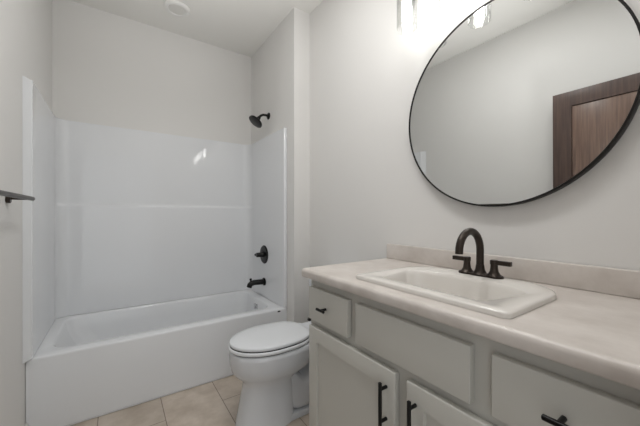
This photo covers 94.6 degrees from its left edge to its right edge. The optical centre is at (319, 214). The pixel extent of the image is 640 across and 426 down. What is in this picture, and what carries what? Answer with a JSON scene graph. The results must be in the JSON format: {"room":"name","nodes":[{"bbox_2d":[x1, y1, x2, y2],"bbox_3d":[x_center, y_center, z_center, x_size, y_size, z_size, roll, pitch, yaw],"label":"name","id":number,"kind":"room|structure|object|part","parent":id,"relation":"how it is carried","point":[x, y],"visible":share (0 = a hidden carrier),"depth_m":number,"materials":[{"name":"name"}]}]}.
{"room":"bathroom","nodes":[
{"label":"bathroom","id":0,"kind":"room"},
{"bbox_2d":[0,0,51,425],"bbox_3d":[-1.186,-0.219,0.946,0.100,2.775,3.081,0,0,-34],"label":"wall","id":1,"kind":"structure","parent":0,"point":[25,25],"depth_m":1.37,"materials":[{"name":"white paint"}]},
{"bbox_2d":[0,190,34,202],"bbox_3d":[-1.155,-0.065,1.057,0.077,0.034,0.740,0,0,-34],"label":"towel bar","id":2,"kind":"object","parent":1,"relation":"attached to","point":[9,196],"visible":1,"depth_m":1.19,"materials":[{"name":"brown metal"}]},
{"bbox_2d":[52,0,250,144],"bbox_3d":[-1.300,-0.219,2.675,1.666,2.775,0.100,0,0,-34],"label":"wall","id":3,"kind":"structure","parent":0,"point":[109,69],"depth_m":2.48,"materials":[{"name":"white paint"}]},
{"bbox_2d":[22,75,286,363],"bbox_3d":[-1.097,0.028,2.251,1.522,1.448,0.823,0,0,-34],"label":"tub surround","id":4,"kind":"object","parent":3,"relation":"attached to","point":[117,217],"visible":0.98,"depth_m":2.40,"materials":[{"name":"white plastic"}]},
{"bbox_2d":[247,278,265,287],"bbox_3d":[-0.575,0.611,2.640,0.166,0.085,0.070,0,0,-34],"label":"tub spout","id":5,"kind":"object","parent":4,"relation":"attached to","point":[262,281],"visible":1,"depth_m":2.62,"materials":[{"name":"black metal"}]},
{"bbox_2d":[254,245,267,263],"bbox_3d":[-0.537,0.365,2.666,0.076,0.165,0.165,0,0,-34],"label":"shower valve","id":6,"kind":"object","parent":4,"relation":"attached to","point":[263,254],"visible":1,"depth_m":2.65,"materials":[{"name":"black metal"}]},
{"bbox_3d":[-0.542,0.365,2.663,0.064,0.052,0.052,0,0,-34],"label":"knob","id":7,"kind":"part","parent":6,"relation":"part of","materials":[{"name":"black metal"}]},
{"bbox_3d":[-0.512,0.365,2.683,0.014,0.165,0.165,0,0,-34],"label":"plate","id":8,"kind":"part","parent":6,"relation":"part of","materials":[{"name":"black metal"}]},
{"bbox_2d":[70,375,308,425],"bbox_3d":[-0.229,1.208,1.111,1.866,0.080,3.891,0,0,-34],"label":"floor","id":9,"kind":"structure","parent":0,"point":[214,403],"depth_m":1.75,"materials":[{"name":"beige tile"}]},
{"bbox_2d":[26,290,286,425],"bbox_3d":[-1.111,0.961,2.273,1.520,0.413,0.771,0,0,-34],"label":"bathtub","id":10,"kind":"object","parent":9,"relation":"on","point":[87,366],"visible":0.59,"depth_m":1.89,"materials":[{"name":"white plastic"}]},
{"bbox_2d":[228,279,310,425],"bbox_3d":[-0.168,0.771,1.788,0.764,0.792,0.360,0,0,-34],"label":"toilet","id":11,"kind":"object","parent":9,"relation":"on","point":[271,360],"visible":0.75,"depth_m":1.60,"materials":[{"name":"white ceramic"}]},
{"bbox_3d":[-0.290,0.724,1.704,0.468,0.018,0.349,0,0,-34],"label":"seat","id":12,"kind":"part","parent":11,"relation":"part of","materials":[{"name":"white plastic"}]},
{"bbox_3d":[-0.288,0.698,1.706,0.462,0.022,0.337,0,0,-34],"label":"lid","id":13,"kind":"part","parent":11,"relation":"part of","materials":[{"name":"white plastic"}]},
{"bbox_3d":[-0.269,0.953,1.719,0.512,0.429,0.344,0,0,-34],"label":"bowl","id":14,"kind":"part","parent":11,"relation":"part of","materials":[{"name":"white ceramic"}]},
{"bbox_2d":[309,279,639,425],"bbox_3d":[0.466,0.727,1.040,0.594,0.881,1.097,0,0,-34],"label":"vanity cabinet","id":15,"kind":"object","parent":9,"relation":"on","point":[372,363],"visible":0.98,"depth_m":0.83,"materials":[{"name":"grey paint"}]},
{"bbox_3d":[0.000,0.393,1.204,0.012,0.012,0.052,0,0,-34],"label":"handle","id":16,"kind":"part","parent":15,"relation":"part of","materials":[{"name":"black metal"}]},
{"bbox_3d":[0.035,0.395,1.227,0.023,0.143,0.269,0,0,-34],"label":"drawer","id":17,"kind":"part","parent":15,"relation":"part of","materials":[{"name":"grey paint"}]},
{"bbox_3d":[0.101,0.774,1.131,0.023,0.558,0.501,0,0,-34],"label":"door","id":18,"kind":"part","parent":15,"relation":"part of","materials":[{"name":"grey paint"}]},
{"bbox_3d":[0.189,0.602,0.929,0.012,0.144,0.012,0,0,-34],"label":"handle","id":19,"kind":"part","parent":15,"relation":"part of","materials":[{"name":"black metal"}]},
{"bbox_3d":[0.252,0.602,0.837,0.012,0.144,0.012,0,0,-34],"label":"handle","id":20,"kind":"part","parent":15,"relation":"part of","materials":[{"name":"black metal"}]},
{"bbox_3d":[0.257,0.395,0.904,0.023,0.143,0.423,0,0,-34],"label":"drawer panel","id":21,"kind":"part","parent":15,"relation":"part of","materials":[{"name":"grey paint"}]},
{"bbox_3d":[0.413,0.774,0.676,0.023,0.558,0.518,0,0,-34],"label":"door","id":22,"kind":"part","parent":15,"relation":"part of","materials":[{"name":"grey paint"}]},
{"bbox_2d":[302,244,639,389],"bbox_3d":[0.472,0.226,1.050,0.575,0.120,1.128,0,0,-34],"label":"countertop","id":23,"kind":"structure","parent":15,"relation":"on","point":[592,325],"depth_m":0.79,"materials":[{"name":"stone"}]},
{"bbox_2d":[356,266,555,318],"bbox_3d":[0.464,0.311,1.038,0.429,0.159,0.548,0,0,-34],"label":"sink","id":24,"kind":"object","parent":23,"relation":"in","point":[506,298],"visible":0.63,"depth_m":1.00,"materials":[{"name":"white ceramic"}]},
{"bbox_2d":[452,228,511,278],"bbox_3d":[0.556,0.141,1.088,0.183,0.181,0.216,0,0,-34],"label":"faucet","id":25,"kind":"object","parent":23,"relation":"on","point":[479,270],"visible":1,"depth_m":1.10,"materials":[{"name":"brown metal"}]},
{"bbox_3d":[0.568,0.176,1.185,0.017,0.016,0.069,0,0,-34],"label":"lever","id":26,"kind":"part","parent":25,"relation":"part of","materials":[{"name":"brown metal"}]},
{"bbox_3d":[0.580,0.196,1.166,0.054,0.058,0.054,0,0,-34],"label":"handle","id":27,"kind":"part","parent":25,"relation":"part of","materials":[{"name":"brown metal"}]},
{"bbox_3d":[0.550,0.137,1.084,0.169,0.173,0.026,0,0,-34],"label":"spout","id":28,"kind":"part","parent":25,"relation":"part of","materials":[{"name":"brown metal"}]},
{"bbox_3d":[0.609,0.227,1.124,0.048,0.008,0.164,0,0,-34],"label":"plate","id":29,"kind":"part","parent":25,"relation":"part of","materials":[{"name":"brown metal"}]},
{"bbox_3d":[0.638,0.196,1.082,0.054,0.058,0.054,0,0,-34],"label":"handle","id":30,"kind":"part","parent":25,"relation":"part of","materials":[{"name":"brown metal"}]},
{"bbox_3d":[0.651,0.176,1.063,0.017,0.016,0.069,0,0,-34],"label":"lever","id":31,"kind":"part","parent":25,"relation":"part of","materials":[{"name":"brown metal"}]},
{"bbox_3d":[0.446,0.393,0.553,0.012,0.012,0.052,0,0,-34],"label":"handle","id":32,"kind":"part","parent":15,"relation":"part of","materials":[{"name":"black metal"}]},
{"bbox_3d":[0.459,0.393,0.561,0.030,0.011,0.011,0,0,-34],"label":"post","id":33,"kind":"part","parent":15,"relation":"part of","materials":[{"name":"black metal"}]},
{"bbox_3d":[0.482,0.395,0.575,0.023,0.143,0.274,0,0,-34],"label":"drawer","id":34,"kind":"part","parent":15,"relation":"part of","materials":[{"name":"grey paint"}]},
{"bbox_2d":[71,0,322,56],"bbox_3d":[-0.458,-1.647,1.445,1.866,0.080,3.081,0,0,-34],"label":"ceiling","id":35,"kind":"structure","parent":0,"point":[238,26],"depth_m":2.40,"materials":[{"name":"white paint"}]},
{"bbox_2d":[164,0,189,16],"bbox_3d":[-1.113,-1.597,2.304,0.186,0.018,0.186,0,0,-34],"label":"recessed light","id":36,"kind":"object","parent":35,"relation":"in","point":[174,7],"visible":1,"depth_m":2.29,"materials":[{"name":"white plastic"}]},
{"bbox_2d":[251,7,309,322],"bbox_3d":[-0.393,-0.219,2.698,0.142,2.775,0.888,0,0,-34],"label":"wall","id":37,"kind":"structure","parent":0,"point":[280,68],"depth_m":2.35,"materials":[{"name":"white paint"}]},
{"bbox_2d":[249,113,269,127],"bbox_3d":[-0.541,-0.845,2.629,0.180,0.148,0.132,0,0,-34],"label":"shower","id":38,"kind":"object","parent":37,"relation":"attached to","point":[254,120],"visible":1,"depth_m":2.61,"materials":[{"name":"black metal"}]},
{"bbox_2d":[310,0,639,270],"bbox_3d":[0.271,-0.219,1.944,0.100,2.775,3.081,0,0,-34],"label":"wall","id":39,"kind":"structure","parent":0,"point":[369,192],"depth_m":1.62,"materials":[{"name":"white paint"}]},
{"bbox_2d":[402,0,411,24],"bbox_3d":[0.634,-1.022,1.144,0.203,0.310,0.750,0,0,-34],"label":"vanity light","id":40,"kind":"object","parent":39,"relation":"attached to","point":[407,7],"visible":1,"depth_m":1.37,"materials":[{"name":"white glass"}]},
{"bbox_2d":[387,244,639,298],"bbox_3d":[0.701,0.207,1.208,0.018,0.082,1.128,0,0,-34],"label":"backsplash","id":41,"kind":"structure","parent":39,"relation":"attached to","point":[606,280],"depth_m":1.05,"materials":[{"name":"stone"}]},
{"bbox_2d":[409,0,639,206],"bbox_3d":[0.704,-0.443,1.186,0.040,0.826,0.826,0,0,-34],"label":"round mirror","id":42,"kind":"object","parent":39,"relation":"attached to","point":[521,99],"visible":1,"depth_m":1.08,"materials":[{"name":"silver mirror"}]}
]}

